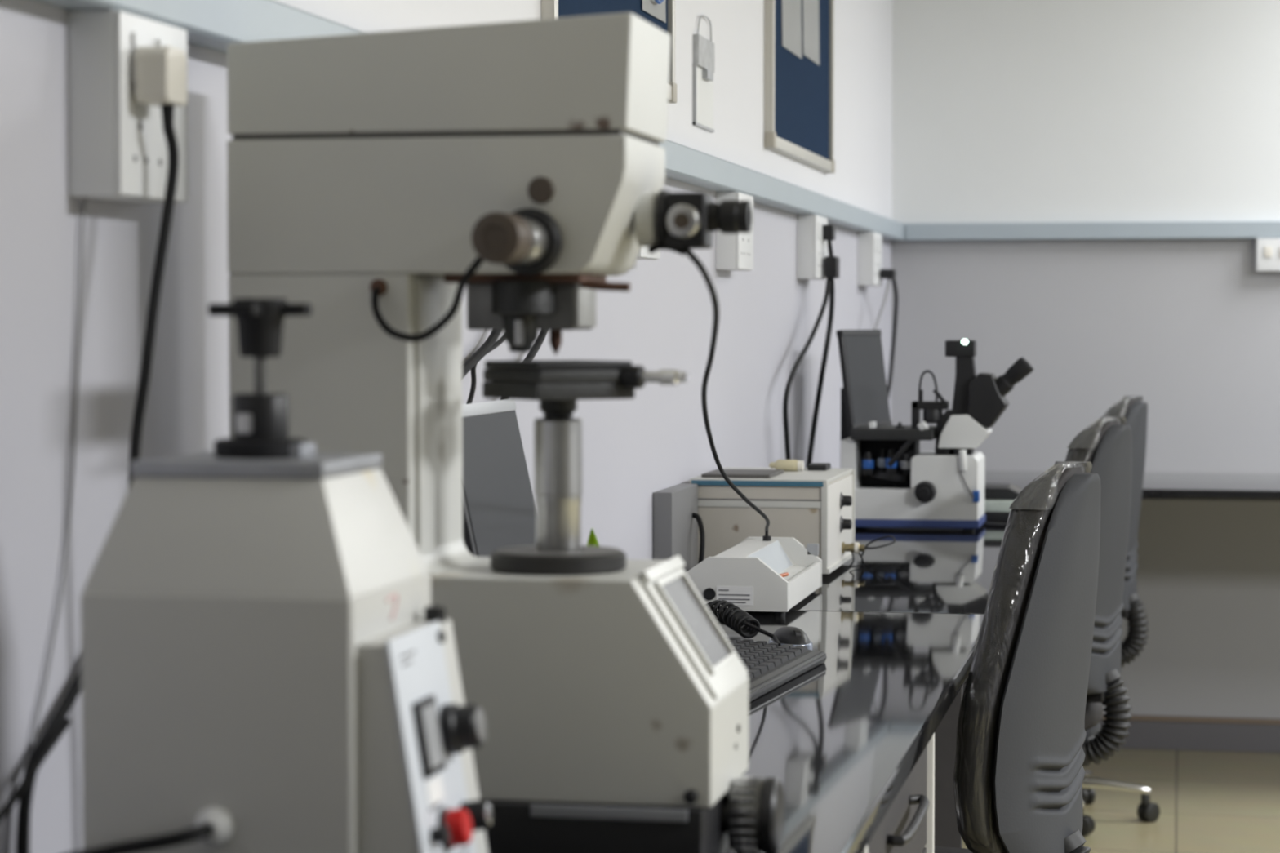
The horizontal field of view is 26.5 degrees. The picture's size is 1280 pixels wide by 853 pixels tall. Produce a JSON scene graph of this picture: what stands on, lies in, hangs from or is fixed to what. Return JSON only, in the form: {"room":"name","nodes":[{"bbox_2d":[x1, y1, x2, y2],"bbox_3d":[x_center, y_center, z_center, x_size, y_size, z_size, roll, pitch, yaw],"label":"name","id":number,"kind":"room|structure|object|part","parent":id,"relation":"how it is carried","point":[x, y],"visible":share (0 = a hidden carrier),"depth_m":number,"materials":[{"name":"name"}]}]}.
{"room":"laboratory","nodes":[
{"label":"laboratory","id":0,"kind":"room"},
{"bbox_2d":[0,0,892,852],"bbox_3d":[-0.348,-0.185,3.515,0.100,3.000,11.970,0,2,11],"label":"wall","id":1,"kind":"structure","parent":0,"point":[647,443],"depth_m":2.79,"materials":[{"name":"white paint"}]},
{"bbox_2d":[0,717,71,822],"bbox_3d":[-0.530,0.341,2.250,0.009,0.161,0.284,0,2,11],"label":"cord","id":2,"kind":"object","parent":1,"relation":"attached to","point":[23,785],"visible":1,"depth_m":2.31,"materials":[{"name":"grey plastic"}]},
{"bbox_2d":[15,666,80,852],"bbox_3d":[-0.506,0.287,2.411,0.011,0.248,0.219,0,2,11],"label":"cord","id":3,"kind":"object","parent":1,"relation":"attached to","point":[23,822],"visible":0.68,"depth_m":2.33,"materials":[{"name":"black rubber"}]},
{"bbox_2d":[67,9,188,204],"bbox_3d":[-0.468,-0.291,2.507,0.054,0.166,0.170,0,2,11],"label":"box","id":4,"kind":"object","parent":1,"relation":"attached to","point":[117,146],"visible":0.77,"depth_m":2.43,"materials":[{"name":"white plastic"}]},
{"bbox_2d":[28,197,87,852],"bbox_3d":[-0.514,0.105,2.401,0.004,0.619,0.141,0,2,11],"label":"wire","id":5,"kind":"object","parent":4,"relation":"hanging from","point":[82,221],"visible":0.9,"depth_m":2.43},
{"bbox_3d":[-0.449,-0.292,2.503,0.006,0.163,0.168,0,2,11],"label":"plate","id":6,"kind":"part","parent":4,"relation":"part of","materials":[{"name":"white plastic"}]},
{"bbox_2d":[128,46,186,488],"bbox_3d":[-0.438,0.032,2.458,0.037,0.747,0.080,0,2,11],"label":"power cord","id":7,"kind":"object","parent":4,"relation":"hanging from","point":[160,72],"visible":0.69,"depth_m":2.44,"materials":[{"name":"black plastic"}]},
{"bbox_2d":[33,0,905,240],"bbox_3d":[-0.275,-0.442,3.491,0.048,0.058,11.970,0,2,11],"label":"trim","id":8,"kind":"structure","parent":1,"relation":"attached to","point":[210,24],"depth_m":2.95,"materials":[{"name":"white paint"}]},
{"bbox_2d":[462,329,502,379],"bbox_3d":[-0.247,-0.030,3.685,0.020,0.785,0.842,0,2,12],"label":"cord","id":9,"kind":"object","parent":1,"relation":"attached to","point":[492,338],"visible":0.18,"depth_m":3.79,"materials":[{"name":"black plastic"}]},
{"bbox_2d":[466,334,505,404],"bbox_3d":[-0.222,-0.033,3.807,0.024,0.785,0.727,0,2,10],"label":"cord","id":10,"kind":"object","parent":1,"relation":"attached to","point":[473,381],"visible":0.23,"depth_m":3.75,"materials":[{"name":"black rubber"}]},
{"bbox_2d":[500,330,547,399],"bbox_3d":[-0.179,-0.042,4.007,0.015,0.782,0.483,1,2,13],"label":"cord","id":11,"kind":"object","parent":1,"relation":"attached to","point":[531,355],"visible":0.05,"depth_m":4.10,"materials":[{"name":"black rubber"}]},
{"bbox_2d":[541,0,676,103],"bbox_3d":[-0.041,-0.992,4.709,0.025,0.781,1.036,0,2,11],"label":"notice board","id":12,"kind":"object","parent":1,"relation":"attached to","point":[550,9],"visible":0.24,"depth_m":4.75,"materials":[{"name":"blue fabric"}]},
{"bbox_3d":[-0.140,-0.974,4.218,0.022,0.722,0.028,0,2,11],"label":"frame rail","id":13,"kind":"part","parent":12,"relation":"part of","materials":[{"name":"metal"}]},
{"bbox_3d":[-0.048,-0.993,4.710,0.012,0.758,1.010,0,2,11],"label":"felt panel","id":14,"kind":"part","parent":12,"relation":"part of","materials":[{"name":"blue fabric"}]},
{"bbox_2d":[642,0,666,22],"bbox_3d":[0.031,-0.907,5.035,0.015,0.295,0.230,0,2,11],"label":"paper sheet","id":15,"kind":"object","parent":12,"relation":"attached to","point":[657,8],"visible":1,"depth_m":5.05,"materials":[{"name":"white paper"}]},
{"bbox_3d":[-0.043,-0.618,4.724,0.022,0.028,1.030,0,2,11],"label":"frame rail","id":16,"kind":"part","parent":12,"relation":"part of","materials":[{"name":"metal"}]},
{"bbox_3d":[0.055,-1.012,5.200,0.022,0.722,0.028,0,2,11],"label":"frame rail","id":17,"kind":"part","parent":12,"relation":"part of","materials":[{"name":"metal"}]},
{"bbox_2d":[635,246,660,260],"bbox_3d":[-0.003,-0.382,4.851,0.054,0.166,0.187,0,2,11],"label":"box","id":18,"kind":"object","parent":1,"relation":"attached to","point":[643,255],"visible":0.08,"depth_m":4.83,"materials":[{"name":"white plastic"}]},
{"bbox_2d":[692,15,715,132],"bbox_3d":[0.137,-0.735,5.643,0.016,0.234,0.230,0,2,11],"label":"notice","id":19,"kind":"object","parent":1,"relation":"attached to","point":[704,50],"visible":1,"depth_m":5.62,"materials":[{"name":"paper"}]},
{"bbox_2d":[693,34,715,73],"bbox_3d":[0.133,-0.771,5.629,0.012,0.063,0.195,0,2,11],"label":"picture","id":20,"kind":"object","parent":19,"relation":"attached to","point":[704,50],"depth_m":5.59},
{"bbox_2d":[715,191,753,271],"bbox_3d":[0.208,-0.423,5.916,0.054,0.166,0.206,0,2,11],"label":"box","id":21,"kind":"object","parent":1,"relation":"attached to","point":[734,251],"visible":0.64,"depth_m":5.82,"materials":[{"name":"white plastic"}]},
{"bbox_3d":[0.228,-0.423,5.912,0.006,0.163,0.204,0,2,11],"label":"plate","id":22,"kind":"part","parent":21,"relation":"part of","materials":[{"name":"white plastic"}]},
{"bbox_2d":[764,0,835,173],"bbox_3d":[0.421,-1.079,7.037,0.025,0.785,1.166,0,2,11],"label":"notice board","id":23,"kind":"object","parent":1,"relation":"attached to","point":[799,93],"visible":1,"depth_m":7.01,"materials":[{"name":"blue fabric"}]},
{"bbox_3d":[0.309,-1.059,6.482,0.022,0.726,0.028,0,2,11],"label":"frame rail","id":24,"kind":"part","parent":23,"relation":"part of","materials":[{"name":"metal"}]},
{"bbox_2d":[782,0,801,58],"bbox_3d":[0.382,-1.111,6.824,0.003,0.345,0.350,0,2,11],"label":"paper sheet","id":25,"kind":"object","parent":23,"relation":"attached to","point":[791,9],"visible":1,"depth_m":6.83,"materials":[{"name":"white paper"}]},
{"bbox_3d":[0.419,-0.704,7.052,0.022,0.028,1.160,0,2,11],"label":"frame rail","id":26,"kind":"part","parent":23,"relation":"part of","materials":[{"name":"metal"}]},
{"bbox_2d":[803,0,819,65],"bbox_3d":[0.453,-1.132,7.182,0.003,0.330,0.320,0,2,11],"label":"paper sheet","id":27,"kind":"object","parent":23,"relation":"attached to","point":[811,7],"visible":1,"depth_m":7.19,"materials":[{"name":"white paper"}]},
{"bbox_3d":[0.530,-1.102,7.592,0.022,0.726,0.028,0,2,11],"label":"frame rail","id":28,"kind":"part","parent":23,"relation":"part of","materials":[{"name":"metal"}]},
{"bbox_2d":[796,214,827,279],"bbox_3d":[0.456,-0.471,7.164,0.054,0.166,0.233,0,2,11],"label":"box","id":29,"kind":"object","parent":1,"relation":"attached to","point":[811,249],"visible":0.99,"depth_m":7.05,"materials":[{"name":"white plastic"}]},
{"bbox_2d":[782,224,839,467],"bbox_3d":[0.427,-0.141,6.906,0.044,0.759,0.729,1,2,15],"label":"power cord","id":30,"kind":"object","parent":29,"relation":"hanging from","point":[832,263],"visible":0.77,"depth_m":7.10,"materials":[{"name":"black plastic"}]},
{"bbox_3d":[0.421,-0.075,6.875,0.025,0.628,0.662,1,2,13],"label":"cord","id":31,"kind":"part","parent":30,"relation":"part of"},
{"bbox_3d":[0.474,-0.085,7.117,0.021,0.626,0.302,1,2,16],"label":"cord","id":32,"kind":"part","parent":30,"relation":"part of","materials":[{"name":"black rubber"}]},
{"bbox_3d":[0.502,-0.471,7.186,0.020,0.054,0.012,-1,3,-29],"label":"link cord","id":33,"kind":"part","parent":30,"relation":"part of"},
{"bbox_3d":[0.476,-0.471,7.160,0.006,0.163,0.231,0,2,11],"label":"plate","id":34,"kind":"part","parent":29,"relation":"part of","materials":[{"name":"white plastic"}]},
{"bbox_2d":[857,231,881,286],"bbox_3d":[0.720,-0.522,8.491,0.054,0.166,0.235,0,2,11],"label":"box","id":35,"kind":"object","parent":1,"relation":"attached to","point":[869,243],"visible":1,"depth_m":8.38,"materials":[{"name":"white plastic"}]},
{"bbox_3d":[0.739,-0.522,8.487,0.006,0.163,0.233,0,2,11],"label":"plate","id":36,"kind":"part","parent":35,"relation":"part of","materials":[{"name":"white plastic"}]},
{"bbox_2d":[873,269,897,399],"bbox_3d":[0.759,-0.156,8.501,0.056,0.672,0.683,1,2,13],"label":"power cord","id":37,"kind":"object","parent":35,"relation":"hanging from","point":[889,274],"visible":0.5,"depth_m":8.70,"materials":[{"name":"black plastic"}]},
{"bbox_3d":[0.727,-0.142,8.368,0.017,0.645,0.410,1,2,17],"label":"cord","id":38,"kind":"part","parent":37,"relation":"part of","materials":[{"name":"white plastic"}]},
{"bbox_3d":[0.775,-0.150,8.574,0.053,0.653,0.533,1,2,13],"label":"cord","id":39,"kind":"part","parent":37,"relation":"part of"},
{"bbox_2d":[788,488,1025,614],"bbox_3d":[0.650,0.272,6.604,0.664,0.032,3.662,0,2,11],"label":"countertop","id":40,"kind":"structure","parent":1,"relation":"attached to","point":[930,571],"depth_m":5.50,"materials":[{"name":"black stone"}]},
{"bbox_2d":[653,483,705,572],"bbox_3d":[0.086,0.213,5.278,0.070,0.188,0.285,0,2,11],"label":"case","id":41,"kind":"object","parent":40,"relation":"on","point":[677,519],"visible":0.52,"depth_m":5.21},
{"bbox_3d":[0.114,0.230,5.330,0.017,0.120,0.074,-1,2,-16],"label":"handle","id":42,"kind":"part","parent":41,"relation":"part of","materials":[{"name":"black plastic"}]},
{"bbox_2d":[685,535,822,615],"bbox_3d":[0.204,0.267,4.948,0.196,0.106,0.465,0,2,11],"label":"control box","id":43,"kind":"object","parent":40,"relation":"on","point":[765,573],"visible":0.91,"depth_m":4.73,"materials":[{"name":"grey plastic"}]},
{"bbox_2d":[762,535,771,541],"bbox_3d":[0.239,0.211,5.135,0.016,0.010,0.016,0,2,11],"label":"socket","id":44,"kind":"object","parent":43,"relation":"attached to","point":[765,538],"depth_m":5.13,"materials":[{"name":"black plastic"}]},
{"bbox_2d":[806,543,818,555],"bbox_3d":[0.327,0.233,5.151,0.022,0.022,0.016,0,2,11],"label":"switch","id":45,"kind":"object","parent":43,"relation":"attached to","point":[812,549],"depth_m":5.14,"materials":[{"name":"plastic"}]},
{"bbox_2d":[689,466,895,573],"bbox_3d":[0.334,0.194,5.638,0.378,0.198,0.516,0,2,11],"label":"instrument","id":46,"kind":"object","parent":40,"relation":"on","point":[806,506],"visible":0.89,"depth_m":5.41,"materials":[{"name":"beige metal"}]},
{"bbox_2d":[701,468,783,478],"bbox_3d":[0.210,0.096,5.532,0.138,0.007,0.200,0,2,11],"label":"notebook","id":47,"kind":"object","parent":46,"relation":"on","point":[736,473],"visible":0.97,"depth_m":5.47,"materials":[{"name":"grey paper"}]},
{"bbox_3d":[0.276,0.101,5.605,0.275,0.008,0.433,0,2,11],"label":"lid","id":48,"kind":"part","parent":46,"relation":"part of","materials":[{"name":"white metal"}]},
{"bbox_2d":[768,459,804,471],"bbox_3d":[0.306,0.081,5.685,0.072,0.024,0.024,1,2,14],"label":"tube","id":49,"kind":"object","parent":46,"relation":"on","point":[785,464],"visible":0.94,"depth_m":5.67,"materials":[{"name":"beige plastic"}]},
{"bbox_2d":[807,462,831,471],"bbox_3d":[0.378,0.085,5.744,0.040,0.012,0.080,0,2,11],"label":"box","id":50,"kind":"object","parent":46,"relation":"on","point":[814,466],"visible":1,"depth_m":5.71,"materials":[{"name":"black plastic"}]},
{"bbox_3d":[0.365,0.202,5.377,0.012,0.178,0.013,0,2,11],"label":"post","id":51,"kind":"part","parent":46,"relation":"part of","materials":[{"name":"metal"}]},
{"bbox_3d":[0.409,0.193,5.583,0.006,0.168,0.414,0,2,11],"label":"panel","id":52,"kind":"part","parent":46,"relation":"part of","materials":[{"name":"white metal"}]},
{"bbox_3d":[0.410,0.278,5.586,0.012,0.010,0.432,0,2,11],"label":"frame","id":53,"kind":"part","parent":46,"relation":"part of","materials":[{"name":"metal"}]},
{"bbox_3d":[0.423,0.200,5.581,0.022,0.027,0.027,0,2,11],"label":"knob","id":54,"kind":"part","parent":46,"relation":"part of","materials":[{"name":"black plastic"}]},
{"bbox_3d":[0.423,0.152,5.579,0.022,0.027,0.027,0,2,11],"label":"knob","id":55,"kind":"part","parent":46,"relation":"part of","materials":[{"name":"black plastic"}]},
{"bbox_3d":[0.451,0.183,5.789,0.012,0.184,0.013,0,2,11],"label":"frame","id":56,"kind":"part","parent":46,"relation":"part of","materials":[{"name":"metal"}]},
{"bbox_2d":[835,329,891,440],"bbox_3d":[0.565,-0.009,7.117,0.199,0.489,0.321,1,2,23],"label":"computer monitor","id":57,"kind":"object","parent":40,"relation":"on","point":[864,393],"visible":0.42,"depth_m":7.08,"materials":[{"name":"black plastic"}]},
{"bbox_2d":[840,339,1033,531],"bbox_3d":[0.736,0.018,6.709,0.462,0.467,0.290,0,2,11],"label":"microscope","id":58,"kind":"object","parent":40,"relation":"on","point":[897,485],"visible":0.98,"depth_m":6.63,"materials":[{"name":"white metal"}]},
{"bbox_3d":[0.633,0.063,6.618,0.065,0.074,0.014,0,2,11],"label":"stage rod","id":59,"kind":"part","parent":58,"relation":"part of","materials":[{"name":"black plastic"}]},
{"bbox_3d":[0.679,0.127,6.747,0.334,0.193,0.240,0,2,11],"label":"frame","id":60,"kind":"part","parent":58,"relation":"part of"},
{"bbox_3d":[0.679,0.233,6.750,0.339,0.020,0.246,0,2,11],"label":"plate","id":61,"kind":"part","parent":58,"relation":"part of","materials":[{"name":"blue metal"}]},
{"bbox_3d":[0.688,-0.075,6.666,0.012,0.031,0.012,0,2,11],"label":"filter post","id":62,"kind":"part","parent":58,"relation":"part of","materials":[{"name":"black plastic"}]},
{"bbox_3d":[0.688,0.000,6.607,0.027,0.027,0.024,0,2,11],"label":"stage handle","id":63,"kind":"part","parent":58,"relation":"part of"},
{"bbox_3d":[0.687,0.160,6.583,0.026,0.026,0.014,0,2,11],"label":"fine knob","id":64,"kind":"part","parent":58,"relation":"part of","materials":[{"name":"plastic"}]},
{"bbox_3d":[0.692,0.160,6.606,0.053,0.053,0.036,0,2,11],"label":"focus knob","id":65,"kind":"part","parent":58,"relation":"part of","materials":[{"name":"black plastic"}]},
{"bbox_3d":[0.713,-0.052,6.677,0.088,0.020,0.050,0,2,11],"label":"condenser arm","id":66,"kind":"part","parent":58,"relation":"part of","materials":[{"name":"black plastic"}]},
{"bbox_3d":[0.732,-0.073,6.637,0.035,0.039,0.010,0,2,11],"label":"condenser lever","id":67,"kind":"part","parent":58,"relation":"part of","materials":[{"name":"black plastic"}]},
{"bbox_3d":[0.755,0.016,6.697,0.050,0.113,0.080,0,2,11],"label":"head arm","id":68,"kind":"part","parent":58,"relation":"part of","materials":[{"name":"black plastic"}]},
{"bbox_3d":[0.750,0.062,6.654,0.014,0.014,0.010,0,2,11],"label":"neck knob","id":69,"kind":"part","parent":58,"relation":"part of","materials":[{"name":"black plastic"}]},
{"bbox_3d":[0.774,0.062,6.649,0.014,0.014,0.010,0,2,11],"label":"neck knob","id":70,"kind":"part","parent":58,"relation":"part of","materials":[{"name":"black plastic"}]},
{"bbox_2d":[961,339,968,344],"bbox_3d":[0.793,-0.207,6.644,0.014,0.012,0.008,0,2,11],"label":"light","id":71,"kind":"object","parent":58,"relation":"attached to","point":[963,342],"depth_m":6.64,"materials":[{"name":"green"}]},
{"bbox_2d":[985,522,1006,527],"bbox_3d":[0.894,0.245,6.759,0.073,0.010,0.011,1,2,27],"label":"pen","id":72,"kind":"object","parent":40,"relation":"on","point":[987,524],"visible":0.74,"depth_m":6.76,"materials":[{"name":"black plastic"}]},
{"bbox_2d":[984,511,1009,521],"bbox_3d":[0.942,0.226,7.076,0.130,0.024,0.280,0,2,11],"label":"binder","id":73,"kind":"object","parent":40,"relation":"on","point":[990,516],"visible":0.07,"depth_m":6.94,"materials":[{"name":"black plastic"}]},
{"bbox_2d":[984,499,1013,511],"bbox_3d":[0.951,0.199,7.083,0.137,0.028,0.280,0,2,11],"label":"folder","id":74,"kind":"object","parent":73,"relation":"on","point":[990,505],"visible":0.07,"depth_m":6.95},
{"bbox_2d":[984,483,1024,500],"bbox_3d":[0.944,0.169,7.083,0.109,0.032,0.200,0,2,11],"label":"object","id":75,"kind":"object","parent":74,"relation":"on","point":[992,491],"visible":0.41,"depth_m":6.99,"materials":[{"name":"black plastic"}]},
{"bbox_2d":[890,0,1279,719],"bbox_3d":[3.610,-0.392,8.879,5.776,3.000,0.100,0,2,11],"label":"wall","id":76,"kind":"structure","parent":0,"point":[1004,111],"depth_m":9.22,"materials":[{"name":"white paint"}]},
{"bbox_2d":[905,221,1279,240],"bbox_3d":[3.621,-0.646,8.791,5.525,0.058,0.048,0,2,11],"label":"trim","id":77,"kind":"structure","parent":76,"relation":"attached to","point":[1168,229],"depth_m":9.18,"materials":[{"name":"paint"}]},
{"bbox_2d":[984,471,1279,501],"bbox_3d":[3.018,0.200,8.484,4.576,0.032,0.945,0,2,11],"label":"countertop","id":78,"kind":"structure","parent":76,"relation":"attached to","point":[1156,486],"depth_m":8.53,"materials":[{"name":"white laminate"}]},
{"bbox_2d":[1099,719,1279,752],"bbox_3d":[3.599,1.061,8.877,5.576,0.096,0.018,0,2,11],"label":"baseboard","id":79,"kind":"structure","parent":76,"relation":"attached to","point":[1158,735],"depth_m":9.20,"materials":[{"name":"grey plastic"}]},
{"bbox_2d":[1102,714,1279,724],"bbox_3d":[3.598,1.005,8.872,5.576,0.016,0.024,0,2,11],"label":"trim","id":80,"kind":"structure","parent":76,"relation":"attached to","point":[1135,717],"depth_m":9.20,"materials":[{"name":"grey plastic"}]},
{"bbox_2d":[1255,238,1279,271],"bbox_3d":[2.144,-0.573,9.081,0.170,0.110,0.060,0,2,11],"label":"box","id":81,"kind":"object","parent":76,"relation":"attached to","point":[1268,250],"visible":1,"depth_m":9.07,"materials":[{"name":"white plastic"}]},
{"bbox_2d":[962,747,1279,852],"bbox_3d":[2.436,1.385,3.023,5.776,0.100,12.170,0,2,11],"label":"floor","id":82,"kind":"structure","parent":0,"point":[1208,801],"depth_m":8.22,"materials":[{"name":"beige tile"}]},
{"bbox_2d":[862,844,867,852],"bbox_3d":[-0.135,0.899,2.551,0.648,0.908,0.790,0,2,11],"label":"base cabinet","id":83,"kind":"object","parent":82,"relation":"on","point":[865,851],"visible":0.02,"depth_m":2.85,"materials":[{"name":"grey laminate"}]},
{"bbox_2d":[711,610,983,852],"bbox_3d":[-0.082,0.414,2.917,0.664,0.032,3.855,0,2,11],"label":"countertop","id":84,"kind":"structure","parent":83,"relation":"on","point":[842,737],"depth_m":3.53,"materials":[{"name":"black stone"}]},
{"bbox_2d":[68,297,493,852],"bbox_3d":[-0.308,0.163,2.150,0.371,0.528,0.262,0,2,11],"label":"press","id":85,"kind":"object","parent":84,"relation":"on","point":[268,664],"visible":1,"depth_m":2.07,"materials":[{"name":"metal"}]},
{"bbox_2d":[82,467,428,597],"bbox_3d":[-0.301,0.080,2.166,0.214,0.088,0.219,0,2,11],"label":"hood","id":86,"kind":"object","parent":85,"relation":"attached to","point":[175,532],"depth_m":2.08,"materials":[{"name":"metal"}]},
{"bbox_3d":[-0.303,0.030,2.167,0.156,0.012,0.159,0,2,11],"label":"plate","id":87,"kind":"part","parent":85,"relation":"part of","materials":[{"name":"grey metal"}]},
{"bbox_3d":[-0.301,-0.078,2.159,0.045,0.046,0.045,0,2,11],"label":"screw handle","id":88,"kind":"part","parent":85,"relation":"part of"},
{"bbox_3d":[-0.272,0.019,2.156,0.020,0.011,0.040,0,2,11],"label":"clamp arm","id":89,"kind":"part","parent":85,"relation":"part of","materials":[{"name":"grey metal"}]},
{"bbox_3d":[-0.160,0.261,2.114,0.036,0.204,0.143,0,2,11],"label":"control panel","id":90,"kind":"part","parent":85,"relation":"part of","materials":[{"name":"white metal"}]},
{"bbox_2d":[430,824,450,844],"bbox_3d":[-0.152,0.311,2.075,0.014,0.016,0.015,0,2,11],"label":"switch","id":91,"kind":"object","parent":85,"relation":"attached to","point":[440,834],"depth_m":2.07,"materials":[{"name":"black plastic"}]},
{"bbox_3d":[-0.140,0.239,2.153,0.033,0.041,0.040,0,2,11],"label":"timer knob","id":92,"kind":"part","parent":85,"relation":"part of","materials":[{"name":"black plastic"}]},
{"bbox_3d":[-0.131,0.310,2.164,0.023,0.026,0.024,0,2,11],"label":"selector knob","id":93,"kind":"part","parent":85,"relation":"part of","materials":[{"name":"black plastic"}]},
{"bbox_2d":[462,399,536,556],"bbox_3d":[-0.208,0.171,3.547,0.199,0.405,0.361,0,2,11],"label":"computer monitor","id":94,"kind":"object","parent":84,"relation":"on","point":[500,511],"visible":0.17,"depth_m":3.53,"materials":[{"name":"black plastic"}]},
{"bbox_2d":[226,12,785,852],"bbox_3d":[-0.130,0.015,2.571,0.513,0.793,0.356,0,2,11],"label":"hardness tester","id":95,"kind":"object","parent":84,"relation":"on","point":[374,179],"visible":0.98,"depth_m":2.54,"materials":[{"name":"metal"}]},
{"bbox_2d":[370,208,562,342],"bbox_3d":[-0.172,-0.138,2.462,0.181,0.123,0.138,0,2,11],"label":"lamp","id":96,"kind":"object","parent":95,"relation":"attached to","point":[405,242],"depth_m":2.53,"materials":[{"name":"metal"}]},
{"bbox_3d":[-0.109,-0.142,2.613,0.132,0.008,0.120,0,2,11],"label":"slide plate","id":97,"kind":"part","parent":95,"relation":"part of","materials":[{"name":"metal"}]},
{"bbox_3d":[-0.033,-0.133,2.567,0.047,0.012,0.008,0,2,11],"label":"turret lever","id":98,"kind":"part","parent":95,"relation":"part of","materials":[{"name":"metal"}]},
{"bbox_3d":[0.047,0.340,2.499,0.013,0.013,0.010,0,2,11],"label":"lock knob","id":99,"kind":"part","parent":95,"relation":"part of","materials":[{"name":"black plastic"}]},
{"bbox_3d":[0.052,0.195,2.617,0.076,0.112,0.185,0,2,11],"label":"display panel","id":100,"kind":"part","parent":95,"relation":"part of","materials":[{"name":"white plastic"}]},
{"bbox_2d":[681,246,769,536],"bbox_3d":[0.134,0.018,3.861,0.055,0.478,2.545,0,2,4],"label":"cable","id":101,"kind":"object","parent":95,"relation":"hanging from","point":[686,251],"visible":1,"depth_m":3.10,"materials":[{"name":"black rubber"}]},
{"bbox_2d":[586,528,599,546],"bbox_3d":[-0.056,0.253,3.184,0.082,0.269,0.082,0,2,11],"label":"potted plant","id":102,"kind":"object","parent":84,"relation":"on","point":[592,540],"visible":0.05,"depth_m":3.18,"materials":[{"name":"green plant"}]},
{"bbox_2d":[705,600,781,646],"bbox_3d":[0.158,0.299,4.179,0.047,0.054,0.240,-1,3,-30],"label":"coiled cord","id":103,"kind":"object","parent":84,"relation":"on","point":[737,618],"visible":0.83,"depth_m":4.18,"materials":[{"name":"black rubber"}]},
{"bbox_2d":[728,637,826,702],"bbox_3d":[0.139,0.344,3.873,0.154,0.033,0.470,1,2,17],"label":"keyboard","id":104,"kind":"object","parent":84,"relation":"on","point":[769,666],"visible":0.42,"depth_m":3.92,"materials":[{"name":"black plastic"}]},
{"bbox_2d":[748,649,826,702],"bbox_3d":[0.139,0.347,3.873,0.154,0.027,0.470,1,2,17],"label":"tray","id":105,"kind":"object","parent":84,"relation":"on","point":[768,669],"depth_m":3.88,"materials":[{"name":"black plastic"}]},
{"bbox_2d":[768,626,813,650],"bbox_3d":[0.232,0.329,4.191,0.062,0.040,0.116,-1,2,-14],"label":"computer mouse","id":106,"kind":"object","parent":84,"relation":"on","point":[795,636],"visible":0.6,"depth_m":4.16,"materials":[{"name":"black plastic"}]},
{"bbox_2d":[867,733,934,852],"bbox_3d":[0.020,0.869,3.330,0.648,0.908,0.790,0,2,11],"label":"base cabinet","id":107,"kind":"object","parent":82,"relation":"on","point":[907,826],"visible":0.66,"depth_m":3.38,"materials":[{"name":"grey laminate"}]},
{"bbox_3d":[0.322,0.470,3.255,0.032,0.012,0.289,0,2,11],"label":"handle","id":108,"kind":"part","parent":107,"relation":"part of","materials":[{"name":"silver metal"}]},
{"bbox_3d":[0.299,0.900,3.266,0.019,0.650,0.765,0,2,11],"label":"door","id":109,"kind":"part","parent":107,"relation":"part of","materials":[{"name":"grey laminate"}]},
{"bbox_2d":[933,684,963,848],"bbox_3d":[0.363,0.790,5.381,0.544,0.908,0.030,0,2,11],"label":"support","id":110,"kind":"object","parent":82,"relation":"on","point":[946,833],"visible":0.02,"depth_m":5.32,"materials":[{"name":"grey laminate"}]},
{"bbox_2d":[933,461,1101,852],"bbox_3d":[0.464,0.668,4.276,0.586,1.235,0.555,1,2,23],"label":"office chair","id":111,"kind":"object","parent":82,"relation":"on","point":[1019,774],"visible":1,"depth_m":4.03,"materials":[{"name":"grey plastic"}]},
{"bbox_2d":[933,845,972,852],"bbox_3d":[0.402,0.725,4.282,0.470,0.063,0.480,1,2,23],"label":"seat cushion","id":112,"kind":"object","parent":111,"relation":"on","point":[937,849],"depth_m":4.42,"materials":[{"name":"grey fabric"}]},
{"bbox_3d":[0.650,0.368,4.162,0.095,0.594,0.462,1,2,23],"label":"backrest","id":113,"kind":"part","parent":111,"relation":"part of","materials":[{"name":"grey plastic"}]},
{"bbox_2d":[962,417,1132,766],"bbox_3d":[0.867,0.593,6.229,0.586,1.235,0.555,1,2,26],"label":"office chair","id":114,"kind":"object","parent":82,"relation":"on","point":[1107,444],"visible":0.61,"depth_m":6.08,"materials":[{"name":"grey plastic"}]},
{"bbox_3d":[0.805,0.696,6.239,0.461,0.032,0.470,1,2,26],"label":"seat","id":115,"kind":"part","parent":114,"relation":"part of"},
{"bbox_2d":[1067,419,1120,472],"bbox_3d":[1.010,0.287,6.122,0.124,0.604,0.470,1,2,26],"label":"cushion","id":116,"kind":"object","parent":114,"relation":"on","point":[1100,444],"depth_m":6.01,"materials":[{"name":"grey fabric"}]},
{"bbox_3d":[1.047,0.293,6.104,0.095,0.594,0.462,1,2,26],"label":"backrest","id":117,"kind":"part","parent":114,"relation":"part of","materials":[{"name":"grey plastic"}]},
{"bbox_2d":[1082,395,1159,836],"bbox_3d":[1.220,0.527,7.942,0.586,1.235,0.555,1,2,22],"label":"office chair","id":118,"kind":"object","parent":82,"relation":"on","point":[1135,411],"visible":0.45,"depth_m":7.82,"materials":[{"name":"grey plastic"}]},
{"bbox_3d":[1.289,1.034,8.071,0.040,0.049,0.242,1,3,30],"label":"leg","id":119,"kind":"part","parent":118,"relation":"part of","materials":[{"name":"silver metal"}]},
{"bbox_3d":[1.361,1.041,7.909,0.242,0.049,0.040,0,2,12],"label":"leg","id":120,"kind":"part","parent":118,"relation":"part of","materials":[{"name":"silver metal"}]},
{"bbox_2d":[1108,398,1138,417],"bbox_3d":[1.369,0.221,7.846,0.124,0.604,0.470,1,2,22],"label":"cushion","id":121,"kind":"object","parent":118,"relation":"on","point":[1127,407],"depth_m":7.75,"materials":[{"name":"grey fabric"}]},
{"bbox_3d":[1.407,0.227,7.830,0.095,0.594,0.462,1,2,22],"label":"backrest","id":122,"kind":"part","parent":118,"relation":"part of","materials":[{"name":"grey plastic"}]}
]}

